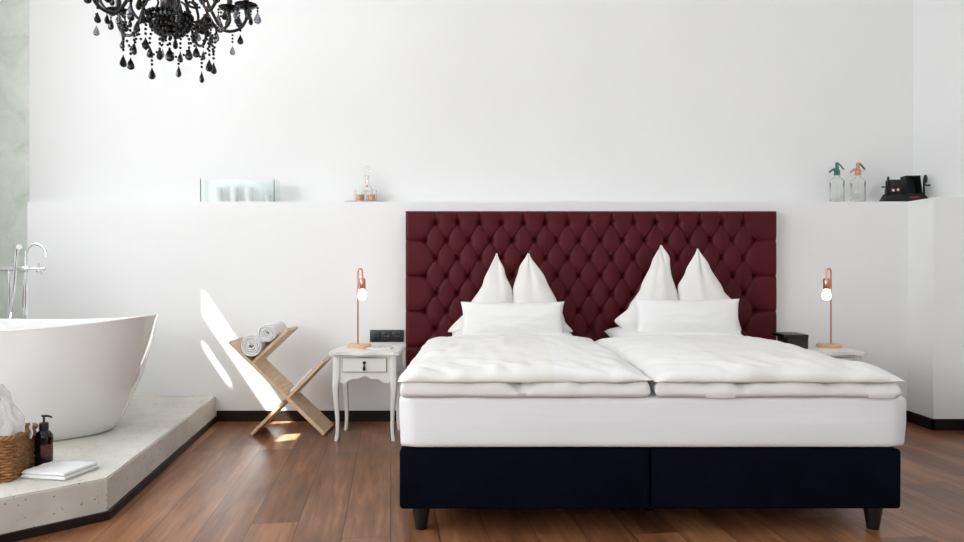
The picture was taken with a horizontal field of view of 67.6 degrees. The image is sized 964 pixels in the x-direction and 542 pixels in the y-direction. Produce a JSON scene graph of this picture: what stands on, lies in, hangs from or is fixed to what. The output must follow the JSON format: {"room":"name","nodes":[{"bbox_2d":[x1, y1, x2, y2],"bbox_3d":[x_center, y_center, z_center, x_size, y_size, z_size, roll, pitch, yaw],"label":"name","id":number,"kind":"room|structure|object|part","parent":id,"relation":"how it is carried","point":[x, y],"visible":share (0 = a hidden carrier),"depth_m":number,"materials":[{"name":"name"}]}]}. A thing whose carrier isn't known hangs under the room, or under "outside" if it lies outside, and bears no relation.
{"room":"hotel room","nodes":[
{"label":"hotel room","id":0,"kind":"room"},
{"bbox_2d":[0,0,912,318],"bbox_3d":[-0.285,-1.100,5.110,6.830,4.200,0.100,0,0,0],"label":"wall","id":1,"kind":"structure","parent":0,"point":[442,100],"depth_m":5.06,"materials":[{"name":"white paint"}]},
{"bbox_2d":[16,421,963,541],"bbox_3d":[-0.285,1.050,1.030,6.930,0.100,8.360,0,0,0],"label":"floor","id":2,"kind":"structure","parent":0,"point":[286,481],"depth_m":2.97,"materials":[{"name":"brown wood"}]},
{"bbox_2d":[0,396,215,533],"bbox_3d":[-2.555,0.917,3.425,2.090,0.166,3.270,0,0,0],"label":"platform","id":3,"kind":"object","parent":2,"relation":"on","point":[151,429],"visible":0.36,"depth_m":3.25,"materials":[{"name":"concrete"}]},
{"bbox_2d":[0,420,37,482],"bbox_3d":[-2.042,0.729,2.926,0.375,0.210,0.283,0,0,-14],"label":"wicker basket","id":4,"kind":"object","parent":3,"relation":"on","point":[20,451],"visible":0.91,"depth_m":2.87,"materials":[{"name":"brown wicker"}]},
{"bbox_2d":[0,383,24,461],"bbox_3d":[-1.997,0.606,2.921,0.278,0.424,0.196,0,0,0],"label":"towel","id":5,"kind":"object","parent":4,"relation":"on","point":[12,420],"visible":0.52,"depth_m":2.90,"materials":[{"name":"white fabric"}]},
{"bbox_2d":[0,242,47,318],"bbox_3d":[-2.879,0.329,4.385,0.452,1.010,0.100,0,0,0],"label":"tub filler","id":6,"kind":"object","parent":3,"relation":"on","point":[11,270],"visible":0.71,"depth_m":4.39,"materials":[{"name":"silver metal"}]},
{"bbox_3d":[-2.725,-0.098,4.400,0.144,0.156,0.021,0,0,0],"label":"spout","id":7,"kind":"part","parent":6,"relation":"part of","materials":[{"name":"silver metal"}]},
{"bbox_3d":[-2.718,-0.014,4.400,0.108,0.068,0.068,0,0,0],"label":"cross handle","id":8,"kind":"part","parent":6,"relation":"part of","materials":[{"name":"silver metal"}]},
{"bbox_2d":[34,414,52,466],"bbox_3d":[-1.862,0.722,3.060,0.069,0.224,0.070,0,0,-26],"label":"soap dispenser","id":9,"kind":"object","parent":3,"relation":"on","point":[43,439],"visible":0.89,"depth_m":3.04,"materials":[{"name":"brown glass"}]},
{"bbox_2d":[34,430,52,466],"bbox_3d":[-1.862,0.750,3.060,0.069,0.168,0.069,0,0,0],"label":"bottle","id":10,"kind":"object","parent":9,"relation":"attached to","point":[43,439],"depth_m":3.03,"materials":[{"name":"brown glass"}]},
{"bbox_2d":[20,459,98,480],"bbox_3d":[-1.735,0.817,2.965,0.208,0.032,0.195,0,0,11],"label":"folded towel","id":11,"kind":"object","parent":3,"relation":"on","point":[62,470],"visible":1,"depth_m":2.92,"materials":[{"name":"white fabric"}]},
{"bbox_2d":[0,314,158,441],"bbox_3d":[-2.550,0.531,3.760,1.676,0.607,0.922,0,0,0],"label":"bathtub","id":12,"kind":"object","parent":3,"relation":"on","point":[84,374],"visible":0.94,"depth_m":3.50,"materials":[{"name":"white ceramic"}]},
{"bbox_2d":[0,416,216,541],"bbox_3d":[-1.816,0.983,3.184,0.772,0.034,3.118,0,0,15],"label":"baseboard","id":13,"kind":"structure","parent":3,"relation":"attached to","point":[54,527],"depth_m":2.88,"materials":[{"name":"black wood"}]},
{"bbox_2d":[228,326,333,434],"bbox_3d":[-1.247,0.675,4.495,0.594,0.648,0.250,0,0,0],"label":"towel rack","id":14,"kind":"object","parent":2,"relation":"on","point":[278,381],"visible":1,"depth_m":4.42,"materials":[{"name":"brown wood"}]},
{"bbox_2d":[241,332,273,355],"bbox_3d":[-1.397,0.451,4.490,0.127,0.133,0.266,0,0,0],"label":"rolled towel","id":15,"kind":"object","parent":14,"relation":"on","point":[251,345],"visible":0.71,"depth_m":4.36,"materials":[{"name":"white fabric"}]},
{"bbox_2d":[258,321,286,342],"bbox_3d":[-1.303,0.379,4.490,0.113,0.113,0.266,0,0,0],"label":"rolled towel","id":16,"kind":"object","parent":14,"relation":"on","point":[269,332],"visible":0.94,"depth_m":4.36,"materials":[{"name":"white fabric"}]},
{"bbox_2d":[290,366,315,391],"bbox_3d":[-1.102,0.666,4.492,0.138,0.143,0.215,0,0,0],"label":"magazine","id":17,"kind":"object","parent":14,"relation":"on","point":[311,369],"visible":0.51,"depth_m":4.38,"materials":[{"name":"white paper"}]},
{"bbox_2d":[328,345,405,440],"bbox_3d":[-0.690,0.736,4.380,0.410,0.528,0.390,0,0,0],"label":"nightstand","id":18,"kind":"object","parent":2,"relation":"on","point":[348,363],"visible":0.96,"depth_m":4.23,"materials":[{"name":"beige paint"}]},
{"bbox_3d":[-0.857,0.747,4.243,0.048,0.506,0.045,0,0,0],"label":"leg","id":19,"kind":"part","parent":18,"relation":"part of","materials":[{"name":"beige paint"}]},
{"bbox_3d":[-0.857,0.747,4.537,0.048,0.506,0.045,0,0,0],"label":"leg","id":20,"kind":"part","parent":18,"relation":"part of","materials":[{"name":"beige paint"}]},
{"bbox_2d":[348,268,370,347],"bbox_3d":[-0.757,0.226,4.460,0.142,0.492,0.142,0,0,0],"label":"table lamp","id":21,"kind":"object","parent":18,"relation":"on","point":[361,283],"visible":1,"depth_m":4.45,"materials":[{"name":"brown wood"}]},
{"bbox_3d":[-0.755,0.217,4.460,0.038,0.474,0.010,0,0,0],"label":"stem","id":22,"kind":"part","parent":21,"relation":"part of","materials":[{"name":"orange metal"}]},
{"bbox_3d":[-0.741,0.143,4.460,0.053,0.074,0.053,0,0,0],"label":"bulb","id":23,"kind":"part","parent":21,"relation":"part of","materials":[{"name":"white glass"}]},
{"bbox_3d":[-0.690,0.552,4.229,0.256,0.080,0.014,0,0,0],"label":"drawer","id":24,"kind":"part","parent":18,"relation":"part of","materials":[{"name":"beige paint"}]},
{"bbox_2d":[366,347,393,349],"bbox_3d":[-0.620,0.469,4.370,0.150,0.006,0.090,0,0,6],"label":"notepad","id":25,"kind":"object","parent":18,"relation":"on","point":[381,348],"visible":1,"depth_m":4.33,"materials":[{"name":"white paper"}]},
{"bbox_3d":[-0.523,0.747,4.243,0.048,0.506,0.045,0,0,0],"label":"leg","id":26,"kind":"part","parent":18,"relation":"part of","materials":[{"name":"beige paint"}]},
{"bbox_3d":[-0.516,0.558,4.390,0.014,0.130,0.290,0,0,0],"label":"panel","id":27,"kind":"part","parent":18,"relation":"part of","materials":[{"name":"beige paint"}]},
{"bbox_3d":[-0.523,0.747,4.537,0.048,0.506,0.045,0,0,0],"label":"leg","id":28,"kind":"part","parent":18,"relation":"part of","materials":[{"name":"beige paint"}]},
{"bbox_2d":[399,211,905,529],"bbox_3d":[0.713,0.304,3.750,2.426,1.392,2.094,0,0,0],"label":"bed","id":29,"kind":"object","parent":2,"relation":"on","point":[650,452],"visible":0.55,"depth_m":2.72,"materials":[{"name":"fabric"}]},
{"bbox_3d":[-0.237,0.949,2.800,0.074,0.102,0.074,0,0,0],"label":"leg","id":30,"kind":"part","parent":29,"relation":"part of","materials":[{"name":"black paint"}]},
{"bbox_2d":[452,330,572,335],"bbox_3d":[0.185,0.401,4.400,0.760,0.135,0.440,0,0,0],"label":"pillow","id":31,"kind":"object","parent":29,"relation":"on","point":[457,333],"visible":0.14,"depth_m":4.22,"materials":[{"name":"white fabric"}]},
{"bbox_2d":[448,253,512,331],"bbox_3d":[-0.005,0.132,4.427,0.408,0.486,0.148,0,0,0],"label":"pillow","id":32,"kind":"object","parent":31,"relation":"on","point":[496,288],"visible":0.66,"depth_m":4.41,"materials":[{"name":"white fabric"}]},
{"bbox_2d":[461,302,563,333],"bbox_3d":[0.182,0.287,4.275,0.620,0.210,0.135,0,0,0],"label":"cushion","id":33,"kind":"object","parent":31,"relation":"on","point":[544,318],"visible":0.84,"depth_m":4.23,"materials":[{"name":"white fabric"}]},
{"bbox_2d":[512,253,572,331],"bbox_3d":[0.365,0.132,4.431,0.387,0.486,0.140,0,0,0],"label":"pillow","id":34,"kind":"object","parent":31,"relation":"on","point":[530,285],"visible":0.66,"depth_m":4.41,"materials":[{"name":"white fabric"}]},
{"bbox_2d":[398,333,652,397],"bbox_3d":[0.161,0.395,3.416,0.965,0.160,1.488,0,0,0],"label":"duvet","id":35,"kind":"object","parent":29,"relation":"on","point":[520,364],"visible":1,"depth_m":2.71,"materials":[{"name":"white fabric"}]},
{"bbox_3d":[0.713,0.154,4.740,2.426,1.092,0.114,0,0,0],"label":"headboard","id":36,"kind":"part","parent":29,"relation":"part of","materials":[{"name":"fabric"}]},
{"bbox_3d":[0.700,0.949,3.020,0.074,0.102,0.074,0,0,0],"label":"leg","id":37,"kind":"part","parent":29,"relation":"part of","materials":[{"name":"black paint"}]},
{"bbox_3d":[0.644,0.570,3.681,1.929,0.204,1.957,0,0,0],"label":"mattress","id":38,"kind":"part","parent":29,"relation":"part of","materials":[{"name":"white fabric"}]},
{"bbox_2d":[604,326,742,336],"bbox_3d":[1.170,0.395,4.400,0.780,0.148,0.440,0,0,0],"label":"pillow","id":39,"kind":"object","parent":29,"relation":"on","point":[617,331],"visible":0.2,"depth_m":4.22,"materials":[{"name":"white fabric"}]},
{"bbox_2d":[614,245,678,327],"bbox_3d":[1.024,0.102,4.427,0.419,0.526,0.148,0,0,0],"label":"pillow","id":40,"kind":"object","parent":39,"relation":"on","point":[658,283],"visible":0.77,"depth_m":4.41,"materials":[{"name":"white fabric"}]},
{"bbox_2d":[634,299,741,334],"bbox_3d":[1.222,0.275,4.275,0.630,0.220,0.136,0,0,0],"label":"cushion","id":41,"kind":"object","parent":39,"relation":"on","point":[721,316],"visible":0.91,"depth_m":4.23,"materials":[{"name":"white fabric"}]},
{"bbox_2d":[678,249,741,330],"bbox_3d":[1.400,0.113,4.430,0.390,0.504,0.142,0,0,0],"label":"pillow","id":42,"kind":"object","parent":39,"relation":"on","point":[698,282],"visible":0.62,"depth_m":4.41,"materials":[{"name":"white fabric"}]},
{"bbox_2d":[594,334,903,397],"bbox_3d":[1.110,0.399,3.416,0.944,0.155,1.490,0,0,0],"label":"duvet","id":43,"kind":"object","parent":29,"relation":"on","point":[701,366],"visible":0.97,"depth_m":2.72,"materials":[{"name":"white fabric"}]},
{"bbox_3d":[1.520,0.949,2.800,0.074,0.102,0.074,0,0,0],"label":"leg","id":44,"kind":"part","parent":29,"relation":"part of","materials":[{"name":"black paint"}]},
{"bbox_2d":[807,345,867,361],"bbox_3d":[2.045,0.736,4.380,0.410,0.528,0.390,0,0,0],"label":"nightstand","id":45,"kind":"object","parent":2,"relation":"on","point":[844,353],"visible":0.11,"depth_m":4.22,"materials":[{"name":"beige paint"}]},
{"bbox_2d":[772,332,808,348],"bbox_3d":[1.897,0.427,4.430,0.152,0.088,0.180,0,0,0],"label":"box","id":46,"kind":"object","parent":45,"relation":"on","point":[798,339],"visible":0.85,"depth_m":4.35,"materials":[{"name":"black"}]},
{"bbox_3d":[1.896,0.394,4.430,0.150,0.020,0.180,0,0,0],"label":"lid","id":47,"kind":"part","parent":46,"relation":"part of","materials":[{"name":"black"}]},
{"bbox_2d":[808,337,814,346],"bbox_3d":[2.033,0.440,4.476,0.068,0.063,0.017,0,0,0],"label":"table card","id":48,"kind":"object","parent":45,"relation":"on","point":[811,340],"visible":0.6,"depth_m":4.47,"materials":[{"name":"white paper"}]},
{"bbox_2d":[816,268,841,347],"bbox_3d":[2.150,0.226,4.460,0.142,0.492,0.142,0,0,0],"label":"table lamp","id":49,"kind":"object","parent":45,"relation":"on","point":[827,283],"visible":1,"depth_m":4.45,"materials":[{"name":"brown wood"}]},
{"bbox_3d":[2.134,0.143,4.460,0.053,0.074,0.053,0,0,0],"label":"bulb","id":50,"kind":"part","parent":49,"relation":"part of","materials":[{"name":"white glass"}]},
{"bbox_3d":[2.148,0.217,4.460,0.038,0.474,0.010,0,0,0],"label":"stem","id":51,"kind":"part","parent":49,"relation":"part of","materials":[{"name":"orange metal"}]},
{"bbox_3d":[2.212,0.747,4.243,0.048,0.506,0.045,0,0,0],"label":"leg","id":52,"kind":"part","parent":45,"relation":"part of","materials":[{"name":"beige paint"}]},
{"bbox_2d":[27,197,963,418],"bbox_3d":[0.000,0.269,4.795,6.060,1.463,0.530,0,0,0],"label":"wall ledge","id":53,"kind":"object","parent":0,"point":[213,274],"visible":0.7,"depth_m":4.80,"materials":[{"name":"white paint"}]},
{"bbox_2d":[200,179,279,201],"bbox_3d":[-1.647,-0.542,4.915,0.501,0.157,0.146,0,0,0],"label":"glass box","id":54,"kind":"object","parent":53,"relation":"on","point":[211,190],"visible":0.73,"depth_m":4.84,"materials":[{"name":"white"}]},
{"bbox_3d":[-1.400,-0.542,4.915,0.006,0.157,0.132,0,0,0],"label":"pane","id":55,"kind":"part","parent":54,"relation":"part of","materials":[{"name":"clear glass"}]},
{"bbox_2d":[344,200,387,201],"bbox_3d":[-0.792,-0.469,4.935,0.312,0.011,0.193,0,0,0],"label":"tray","id":56,"kind":"object","parent":53,"relation":"on","point":[355,200],"visible":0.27,"depth_m":4.85,"materials":[{"name":"silver metal"}]},
{"bbox_2d":[355,190,364,199],"bbox_3d":[-0.833,-0.508,4.915,0.073,0.084,0.073,0,0,0],"label":"glass","id":57,"kind":"object","parent":56,"relation":"on","point":[359,194],"visible":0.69,"depth_m":4.88,"materials":[{"name":"white"}]},
{"bbox_2d":[362,166,371,199],"bbox_3d":[-0.795,-0.597,4.985,0.082,0.262,0.082,0,0,0],"label":"decanter","id":58,"kind":"object","parent":56,"relation":"on","point":[367,169],"visible":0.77,"depth_m":4.97,"materials":[{"name":"clear glass"}]},
{"bbox_2d":[366,190,376,200],"bbox_3d":[-0.754,-0.508,4.915,0.073,0.084,0.073,0,0,0],"label":"glass","id":59,"kind":"object","parent":56,"relation":"on","point":[370,194],"visible":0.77,"depth_m":4.89,"materials":[{"name":"white"}]},
{"bbox_2d":[370,330,403,341],"bbox_3d":[-0.634,0.432,4.791,0.224,0.080,0.016,0,0,0],"label":"strip","id":60,"kind":"object","parent":53,"relation":"attached to","point":[375,335],"visible":1,"depth_m":4.79,"materials":[{"name":"plastic"}]},
{"bbox_2d":[371,331,380,340],"bbox_3d":[-0.705,0.432,4.788,0.062,0.062,0.004,0,0,0],"label":"socket","id":61,"kind":"object","parent":60,"relation":"attached to","point":[375,335],"depth_m":4.79,"materials":[{"name":"plastic"}]},
{"bbox_2d":[382,331,390,340],"bbox_3d":[-0.634,0.432,4.788,0.062,0.062,0.004,0,0,0],"label":"socket","id":62,"kind":"object","parent":60,"relation":"attached to","point":[386,335],"depth_m":4.79,"materials":[{"name":"black plastic"}]},
{"bbox_2d":[393,331,401,340],"bbox_3d":[-0.563,0.432,4.788,0.062,0.062,0.004,0,0,0],"label":"socket","id":63,"kind":"object","parent":60,"relation":"attached to","point":[397,335],"depth_m":4.79,"materials":[{"name":"black plastic"}]},
{"bbox_2d":[216,411,906,420],"bbox_3d":[0.537,0.965,4.793,4.605,0.070,0.015,0,0,0],"label":"baseboard","id":64,"kind":"structure","parent":53,"relation":"attached to","point":[221,415],"depth_m":4.79,"materials":[{"name":"black wood"}]},
{"bbox_2d":[829,162,844,201],"bbox_3d":[2.416,-0.602,4.900,0.096,0.277,0.096,0,0,45],"label":"soda siphon","id":65,"kind":"object","parent":53,"relation":"on","point":[837,183],"visible":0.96,"depth_m":4.87,"materials":[{"name":"clear glass"}]},
{"bbox_2d":[829,175,844,201],"bbox_3d":[2.416,-0.558,4.900,0.096,0.188,0.096,0,0,0],"label":"bottle","id":66,"kind":"object","parent":65,"relation":"on","point":[837,183],"depth_m":4.86,"materials":[{"name":"clear glass"}]},
{"bbox_2d":[850,162,865,201],"bbox_3d":[2.559,-0.602,4.900,0.096,0.277,0.096,0,0,45],"label":"soda siphon","id":67,"kind":"object","parent":53,"relation":"on","point":[858,184],"visible":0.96,"depth_m":4.87,"materials":[{"name":"clear glass"}]},
{"bbox_2d":[850,175,865,201],"bbox_3d":[2.559,-0.558,4.900,0.096,0.188,0.096,0,0,0],"label":"bottle","id":68,"kind":"object","parent":67,"relation":"on","point":[858,184],"depth_m":4.86,"materials":[{"name":"clear glass"}]},
{"bbox_2d":[879,175,929,201],"bbox_3d":[2.860,-0.555,4.867,0.312,0.184,0.115,0,0,4],"label":"camera","id":69,"kind":"object","parent":53,"relation":"on","point":[908,188],"visible":0.92,"depth_m":4.84,"materials":[{"name":"black metal"}]},
{"bbox_2d":[900,175,921,192],"bbox_3d":[2.894,-0.582,4.857,0.107,0.116,0.083,0,0,4],"label":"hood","id":70,"kind":"object","parent":69,"relation":"attached to","point":[908,184],"depth_m":4.87,"materials":[{"name":"black paint"}]},
{"bbox_2d":[907,411,963,430],"bbox_3d":[2.928,0.965,0.892,0.205,0.070,7.785,0,0,0],"label":"baseboard","id":71,"kind":"structure","parent":53,"relation":"attached to","point":[920,420],"depth_m":4.51,"materials":[{"name":"black wood"}]},
{"bbox_2d":[913,0,963,197],"bbox_3d":[3.080,-1.100,1.030,0.100,4.200,8.060,0,0,0],"label":"wall","id":72,"kind":"structure","parent":0,"point":[938,25],"depth_m":4.77,"materials":[{"name":"white paint"}]},
{"bbox_3d":[-0.285,-3.250,1.030,6.930,0.100,8.360,0,0,0],"label":"ceiling","id":73,"kind":"structure","parent":0,"visible":0},
{"bbox_2d":[84,0,260,82],"bbox_3d":[-1.400,-2.039,3.224,0.737,2.320,0.736,0,0,15],"label":"chandelier","id":74,"kind":"object","parent":73,"relation":"hanging from","point":[169,20],"visible":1,"depth_m":3.20,"materials":[{"name":"black glass"}]},
{"bbox_3d":[-1.509,-1.183,3.068,0.014,0.218,0.310,0,0,42],"label":"arm","id":75,"kind":"part","parent":74,"relation":"part of","materials":[{"name":"black metal"}]},
{"bbox_3d":[-1.543,-1.215,3.168,0.270,0.197,0.014,0,0,-12],"label":"arm","id":76,"kind":"part","parent":74,"relation":"part of","materials":[{"name":"black metal"}]},
{"bbox_3d":[-1.551,-1.183,3.274,0.310,0.218,0.014,0,0,24],"label":"arm","id":77,"kind":"part","parent":74,"relation":"part of","materials":[{"name":"black metal"}]},
{"bbox_3d":[-1.388,-1.089,3.200,0.170,0.091,0.170,0,0,0],"label":"lamp shade","id":78,"kind":"part","parent":74,"relation":"part of","materials":[{"name":"black glass"}]},
{"bbox_3d":[-1.300,-1.183,3.044,0.014,0.218,0.310,0,0,-30],"label":"arm","id":79,"kind":"part","parent":74,"relation":"part of","materials":[{"name":"black metal"}]},
{"bbox_3d":[-1.368,-1.183,3.378,0.014,0.218,0.310,0,0,6],"label":"arm","id":80,"kind":"part","parent":74,"relation":"part of","materials":[{"name":"black metal"}]},
{"bbox_3d":[-1.281,-1.215,3.317,0.187,0.198,0.203,0,0,0],"label":"arm","id":81,"kind":"part","parent":74,"relation":"part of","materials":[{"name":"black metal"}]},
{"bbox_3d":[-1.243,-1.214,3.134,0.270,0.198,0.014,0,0,24],"label":"arm","id":82,"kind":"part","parent":74,"relation":"part of","materials":[{"name":"black metal"}]},
{"bbox_3d":[-1.213,-1.183,3.236,0.304,0.218,0.073,0,0,0],"label":"arm","id":83,"kind":"part","parent":74,"relation":"part of","materials":[{"name":"black metal"}]}
]}

